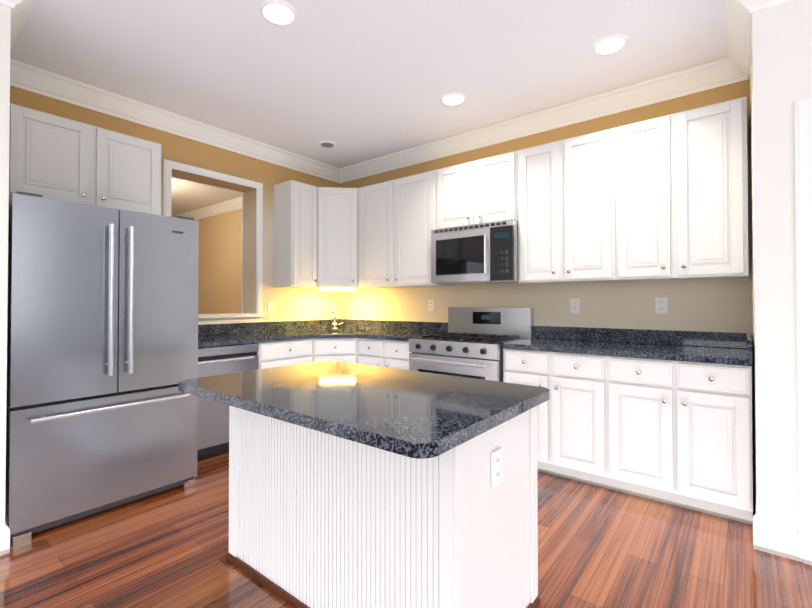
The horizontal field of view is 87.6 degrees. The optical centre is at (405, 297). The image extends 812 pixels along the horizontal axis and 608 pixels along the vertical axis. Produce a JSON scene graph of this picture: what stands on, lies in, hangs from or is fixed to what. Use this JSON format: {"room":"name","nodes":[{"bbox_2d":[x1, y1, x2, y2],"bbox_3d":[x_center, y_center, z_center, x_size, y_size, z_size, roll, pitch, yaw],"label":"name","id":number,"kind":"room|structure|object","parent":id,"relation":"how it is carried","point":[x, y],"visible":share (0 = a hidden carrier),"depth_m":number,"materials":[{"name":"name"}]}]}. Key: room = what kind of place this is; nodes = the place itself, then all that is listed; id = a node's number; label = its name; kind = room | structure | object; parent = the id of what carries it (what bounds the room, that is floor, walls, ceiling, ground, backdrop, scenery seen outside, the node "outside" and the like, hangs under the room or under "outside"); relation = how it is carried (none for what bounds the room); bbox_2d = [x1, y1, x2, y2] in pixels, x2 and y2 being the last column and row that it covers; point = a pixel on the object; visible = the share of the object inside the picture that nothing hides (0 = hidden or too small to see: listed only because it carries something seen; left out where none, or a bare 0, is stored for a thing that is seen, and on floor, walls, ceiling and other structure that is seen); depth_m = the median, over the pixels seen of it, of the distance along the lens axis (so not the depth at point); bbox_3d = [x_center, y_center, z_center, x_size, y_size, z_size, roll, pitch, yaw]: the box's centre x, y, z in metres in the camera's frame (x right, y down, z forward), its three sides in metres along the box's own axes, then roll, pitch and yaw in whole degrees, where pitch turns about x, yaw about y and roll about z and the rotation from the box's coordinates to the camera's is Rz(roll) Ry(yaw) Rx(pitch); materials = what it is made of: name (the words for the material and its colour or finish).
{"room":"kitchen","nodes":[
{"label":"kitchen","id":0,"kind":"room"},
{"bbox_2d":[0,4,10,526],"bbox_3d":[-2.926,-0.168,1.642,1.010,2.800,1.885,-1,-1,38],"label":"wall","id":1,"kind":"structure","parent":0,"point":[5,20],"depth_m":2.06,"materials":[{"name":"white paint"}]},
{"bbox_2d":[0,522,9,555],"bbox_3d":[-2.562,1.164,1.348,0.126,0.130,1.901,-1,-1,38],"label":"baseboard","id":2,"kind":"structure","parent":1,"relation":"attached to","point":[5,539],"depth_m":2.04,"materials":[{"name":"white wood"}]},
{"bbox_2d":[10,12,25,79],"bbox_3d":[-2.268,-1.490,2.407,0.870,0.137,0.108,-1,-1,38],"label":"crown molding","id":3,"kind":"structure","parent":1,"relation":"attached to","point":[17,22],"depth_m":2.43,"materials":[{"name":"white wood"}]},
{"bbox_2d":[0,0,36,19],"bbox_3d":[-2.455,-1.502,1.352,0.108,0.137,1.993,-1,-1,38],"label":"crown molding","id":4,"kind":"structure","parent":1,"relation":"attached to","point":[21,7],"depth_m":2.15,"materials":[{"name":"white wood"}]},
{"bbox_2d":[10,86,339,321],"bbox_3d":[-1.960,-0.142,3.875,0.250,2.800,3.415,-1,-1,38],"label":"wall","id":5,"kind":"structure","parent":0,"point":[294,304],"depth_m":4.29,"materials":[{"name":"beige paint"}]},
{"bbox_2d":[9,103,160,214],"bbox_3d":[-2.268,-0.907,3.005,0.354,0.570,0.885,-1,-1,38],"label":"upper cabinet","id":6,"kind":"object","parent":5,"relation":"attached to","point":[51,156],"visible":0.83,"depth_m":2.86,"materials":[{"name":"white wood"}]},
{"bbox_2d":[10,62,339,182],"bbox_3d":[-1.760,-1.472,3.854,0.108,0.137,3.005,-1,-1,38],"label":"crown molding","id":7,"kind":"structure","parent":5,"relation":"attached to","point":[28,77],"depth_m":3.46,"materials":[{"name":"white wood"}]},
{"bbox_2d":[163,159,262,313],"bbox_3d":[-1.855,-0.487,4.006,0.292,1.353,0.941,-1,-1,38],"label":"trim","id":8,"kind":"structure","parent":5,"relation":"attached to","point":[169,166],"depth_m":4.17,"materials":[{"name":"white wood"}]},
{"bbox_2d":[198,313,265,324],"bbox_3d":[-1.855,0.206,3.998,0.335,0.097,0.981,-1,-1,38],"label":"sill","id":9,"kind":"structure","parent":5,"relation":"on","point":[226,318],"depth_m":3.99,"materials":[{"name":"white"}]},
{"bbox_2d":[268,301,273,312],"bbox_3d":[-1.397,0.096,4.372,0.008,0.116,0.072,-1,-1,38],"label":"electrical outlet","id":10,"kind":"object","parent":5,"relation":"attached to","point":[270,306],"visible":1,"depth_m":4.37,"materials":[{"name":"white plastic"}]},
{"bbox_2d":[273,180,316,287],"bbox_3d":[-1.141,-0.641,4.423,0.354,1.068,0.325,-1,-1,38],"label":"upper cabinet","id":11,"kind":"object","parent":5,"relation":"attached to","point":[295,238],"visible":1,"depth_m":4.31,"materials":[{"name":"white wood"}]},
{"bbox_2d":[10,0,727,216],"bbox_3d":[-2.636,-1.618,1.630,12.500,0.100,8.200,-1,-1,38],"label":"ceiling","id":12,"kind":"structure","parent":0,"point":[357,81],"depth_m":2.75,"materials":[{"name":"white paint"}]},
{"bbox_2d":[258,0,297,24],"bbox_3d":[-0.697,-1.553,2.313,0.210,0.013,0.210,-1,-1,38],"label":"recessed light","id":13,"kind":"object","parent":12,"relation":"in","point":[280,12],"visible":1,"depth_m":2.29,"materials":[{"name":"white"}]},
{"bbox_2d":[318,141,335,147],"bbox_3d":[-0.786,-1.531,4.230,0.176,0.013,0.176,-1,-1,38],"label":"recessed light","id":14,"kind":"object","parent":12,"relation":"in","point":[328,144],"visible":0.94,"depth_m":4.21,"materials":[{"name":"white"}]},
{"bbox_2d":[440,92,466,104],"bbox_3d":[0.365,-1.542,3.287,0.210,0.013,0.210,-1,-1,38],"label":"recessed light","id":15,"kind":"object","parent":12,"relation":"in","point":[451,98],"visible":1,"depth_m":3.26,"materials":[{"name":"white"}]},
{"bbox_2d":[591,33,628,53],"bbox_3d":[1.250,-1.550,2.597,0.210,0.013,0.210,-1,-1,38],"label":"recessed light","id":16,"kind":"object","parent":12,"relation":"in","point":[609,43],"visible":1,"depth_m":2.57,"materials":[{"name":"white"}]},
{"bbox_2d":[0,451,811,607],"bbox_3d":[-2.636,1.282,1.596,12.500,0.100,8.200,-1,-1,38],"label":"floor","id":17,"kind":"structure","parent":0,"point":[600,547],"depth_m":2.00,"materials":[{"name":"brown wood"}]},
{"bbox_2d":[5,191,198,546],"bbox_3d":[-2.010,0.356,2.729,0.967,1.777,0.925,-1,-1,38],"label":"fridge","id":18,"kind":"object","parent":17,"relation":"on","point":[102,348],"visible":0.88,"depth_m":2.38,"materials":[{"name":"grey metal"}]},
{"bbox_2d":[197,343,258,459],"bbox_3d":[-1.649,0.819,3.506,0.620,0.870,0.595,-1,-1,38],"label":"dishwasher","id":19,"kind":"object","parent":17,"relation":"on","point":[213,428],"visible":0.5,"depth_m":3.29,"materials":[{"name":"grey metal"}]},
{"bbox_2d":[257,338,312,368],"bbox_3d":[-1.288,0.823,3.975,0.659,0.874,0.581,-1,-1,38],"label":"base cabinet","id":20,"kind":"object","parent":17,"relation":"on","point":[282,353],"visible":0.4,"depth_m":3.77,"materials":[{"name":"white wood"}]},
{"bbox_2d":[198,320,321,347],"bbox_3d":[-1.194,0.398,4.099,0.660,0.306,2.098,-1,-1,38],"label":"countertop","id":21,"kind":"structure","parent":20,"relation":"on","point":[209,335],"depth_m":3.97,"materials":[{"name":"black stone"}]},
{"bbox_2d":[313,338,357,363],"bbox_3d":[-0.727,0.829,4.481,0.910,0.874,0.910,-1,-1,38],"label":"base cabinet","id":22,"kind":"object","parent":17,"relation":"on","point":[340,349],"visible":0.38,"depth_m":4.04,"materials":[{"name":"white wood"}]},
{"bbox_2d":[314,319,447,340],"bbox_3d":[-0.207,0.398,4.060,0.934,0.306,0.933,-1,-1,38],"label":"countertop","id":23,"kind":"structure","parent":22,"relation":"on","point":[351,328],"depth_m":4.38,"materials":[{"name":"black stone"}]},
{"bbox_2d":[331,303,344,328],"bbox_3d":[-0.783,0.204,4.720,0.166,0.300,0.210,-1,-1,38],"label":"faucet","id":24,"kind":"object","parent":23,"relation":"on","point":[334,324],"visible":1,"depth_m":4.75,"materials":[{"name":"silver metal"}]},
{"bbox_2d":[226,404,539,607],"bbox_3d":[-0.142,0.822,1.875,1.273,0.826,0.674,-1,-1,38],"label":"kitchen island","id":25,"kind":"object","parent":17,"relation":"on","point":[353,485],"depth_m":1.52,"materials":[{"name":"white wood"}]},
{"bbox_2d":[179,360,549,463],"bbox_3d":[-0.214,0.387,1.791,1.368,0.038,0.886,-1,-1,38],"label":"island countertop","id":26,"kind":"structure","parent":25,"relation":"on","point":[423,417],"depth_m":1.51,"materials":[{"name":"grey stone"}]},
{"bbox_2d":[491,447,501,487],"bbox_3d":[0.310,0.578,1.440,0.008,0.116,0.072,-1,-1,38],"label":"electrical outlet","id":27,"kind":"object","parent":25,"relation":"attached to","point":[496,467],"visible":1,"depth_m":1.43,"materials":[{"name":"white plastic"}]},
{"bbox_2d":[358,338,411,369],"bbox_3d":[-0.024,0.824,4.084,0.684,0.874,0.659,-1,-1,38],"label":"base cabinet","id":28,"kind":"object","parent":17,"relation":"on","point":[385,353],"visible":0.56,"depth_m":3.86,"materials":[{"name":"white wood"}]},
{"bbox_2d":[409,307,533,381],"bbox_3d":[0.538,0.670,3.578,0.820,1.170,0.753,-1,-1,38],"label":"range","id":29,"kind":"object","parent":17,"relation":"on","point":[468,345],"visible":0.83,"depth_m":3.49,"materials":[{"name":"grey metal"}]},
{"bbox_2d":[503,348,622,491],"bbox_3d":[1.211,0.813,3.125,0.788,0.874,0.628,-1,-1,38],"label":"base cabinet","id":30,"kind":"object","parent":17,"relation":"on","point":[578,426],"depth_m":2.80,"materials":[{"name":"white wood"}]},
{"bbox_2d":[619,357,752,524],"bbox_3d":[1.717,0.808,2.724,0.784,0.874,0.628,-1,-1,38],"label":"base cabinet","id":31,"kind":"object","parent":17,"relation":"on","point":[677,433],"depth_m":2.42,"materials":[{"name":"white wood"}]},
{"bbox_2d":[501,326,751,365],"bbox_3d":[1.462,0.301,2.928,1.434,0.140,0.633,-1,-1,38],"label":"countertop","id":32,"kind":"structure","parent":31,"relation":"on","point":[729,348],"depth_m":2.88,"materials":[{"name":"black stone"}]},
{"bbox_2d":[195,79,753,491],"bbox_3d":[-1.317,-0.121,5.634,9.170,2.800,0.140,-1,-1,38],"label":"wall","id":33,"kind":"structure","parent":0,"point":[714,305],"depth_m":3.52,"materials":[{"name":"beige paint"}]},
{"bbox_2d":[172,197,241,219],"bbox_3d":[-2.961,-1.438,6.795,4.930,0.137,0.108,-1,-1,38],"label":"crown molding","id":34,"kind":"structure","parent":33,"relation":"attached to","point":[220,208],"depth_m":6.81,"materials":[{"name":"white wood"}]},
{"bbox_2d":[309,187,375,290],"bbox_3d":[-0.750,-0.623,4.708,0.613,1.098,0.610,-1,-1,38],"label":"upper cabinet","id":35,"kind":"object","parent":33,"relation":"attached to","point":[337,238],"visible":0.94,"depth_m":4.48,"materials":[{"name":"white wood"}]},
{"bbox_2d":[358,170,453,287],"bbox_3d":[-0.038,-0.643,4.308,1.006,1.068,0.354,-1,-1,38],"label":"upper cabinet","id":36,"kind":"object","parent":33,"relation":"attached to","point":[396,221],"visible":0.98,"depth_m":4.16,"materials":[{"name":"white wood"}]},
{"bbox_2d":[428,300,433,310],"bbox_3d":[0.254,0.078,4.290,0.072,0.116,0.008,-1,-1,38],"label":"electrical outlet","id":37,"kind":"object","parent":33,"relation":"attached to","point":[430,305],"visible":1,"depth_m":4.29,"materials":[{"name":"white plastic"}]},
{"bbox_2d":[436,150,517,228],"bbox_3d":[0.668,-0.899,3.751,0.792,0.568,0.354,-1,-1,38],"label":"upper cabinet","id":38,"kind":"object","parent":33,"relation":"attached to","point":[483,190],"visible":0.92,"depth_m":3.60,"materials":[{"name":"white wood"}]},
{"bbox_2d":[431,219,517,284],"bbox_3d":[0.641,-0.372,3.706,0.782,0.480,0.443,-1,-1,38],"label":"over-the-range microwave","id":39,"kind":"object","parent":38,"relation":"attached to","point":[484,253],"visible":1,"depth_m":3.53,"materials":[{"name":"silver metal"}]},
{"bbox_2d":[340,58,749,183],"bbox_3d":[0.682,-1.472,3.906,3.870,0.137,0.108,-1,-1,38],"label":"crown molding","id":40,"kind":"structure","parent":33,"relation":"attached to","point":[710,75],"depth_m":3.44,"materials":[{"name":"white wood"}]},
{"bbox_2d":[518,128,624,283],"bbox_3d":[1.260,-0.655,3.278,0.716,1.068,0.354,-1,-1,38],"label":"upper cabinet","id":41,"kind":"object","parent":33,"relation":"attached to","point":[566,211],"visible":1,"depth_m":3.14,"materials":[{"name":"white wood"}]},
{"bbox_2d":[570,298,579,312],"bbox_3d":[1.363,0.065,3.410,0.072,0.116,0.008,-1,-1,38],"label":"electrical outlet","id":42,"kind":"object","parent":33,"relation":"attached to","point":[574,305],"visible":1,"depth_m":3.41,"materials":[{"name":"white plastic"}]},
{"bbox_2d":[655,297,666,313],"bbox_3d":[1.833,0.057,3.038,0.072,0.116,0.008,-1,-1,38],"label":"electrical outlet","id":43,"kind":"object","parent":33,"relation":"attached to","point":[660,305],"visible":1,"depth_m":3.04,"materials":[{"name":"white plastic"}]},
{"bbox_2d":[615,96,747,280],"bbox_3d":[1.823,-0.660,2.831,0.718,1.068,0.354,-1,-1,38],"label":"upper cabinet","id":44,"kind":"object","parent":33,"relation":"attached to","point":[681,182],"visible":1,"depth_m":2.69,"materials":[{"name":"white wood"}]},
{"bbox_2d":[750,0,811,531],"bbox_3d":[3.253,-0.170,1.499,3.130,2.800,0.940,-1,-1,38],"label":"wall","id":45,"kind":"structure","parent":0,"point":[781,64],"depth_m":2.05,"materials":[{"name":"white paint"}]},
{"bbox_2d":[724,16,751,79],"bbox_3d":[1.907,-1.489,2.423,0.108,0.137,0.690,-1,-1,38],"label":"crown molding","id":46,"kind":"structure","parent":45,"relation":"attached to","point":[733,67],"depth_m":2.52,"materials":[{"name":"white wood"}]},
{"bbox_2d":[725,0,790,23],"bbox_3d":[2.885,-1.504,1.138,3.238,0.137,0.108,-1,-1,38],"label":"crown molding","id":47,"kind":"structure","parent":45,"relation":"attached to","point":[735,9],"depth_m":2.13,"materials":[{"name":"white wood"}]},
{"bbox_2d":[753,514,798,560],"bbox_3d":[1.813,1.172,2.079,0.166,0.130,0.116,-1,-1,38],"label":"baseboard","id":48,"kind":"structure","parent":45,"relation":"attached to","point":[777,541],"depth_m":2.03,"materials":[{"name":"white wood"}]},
{"bbox_2d":[794,97,811,565],"bbox_3d":[2.225,0.148,1.696,0.970,2.170,0.024,-1,-1,38],"label":"door frame","id":49,"kind":"structure","parent":45,"relation":"attached to","point":[803,160],"depth_m":1.97,"materials":[{"name":"white wood"}]}
]}

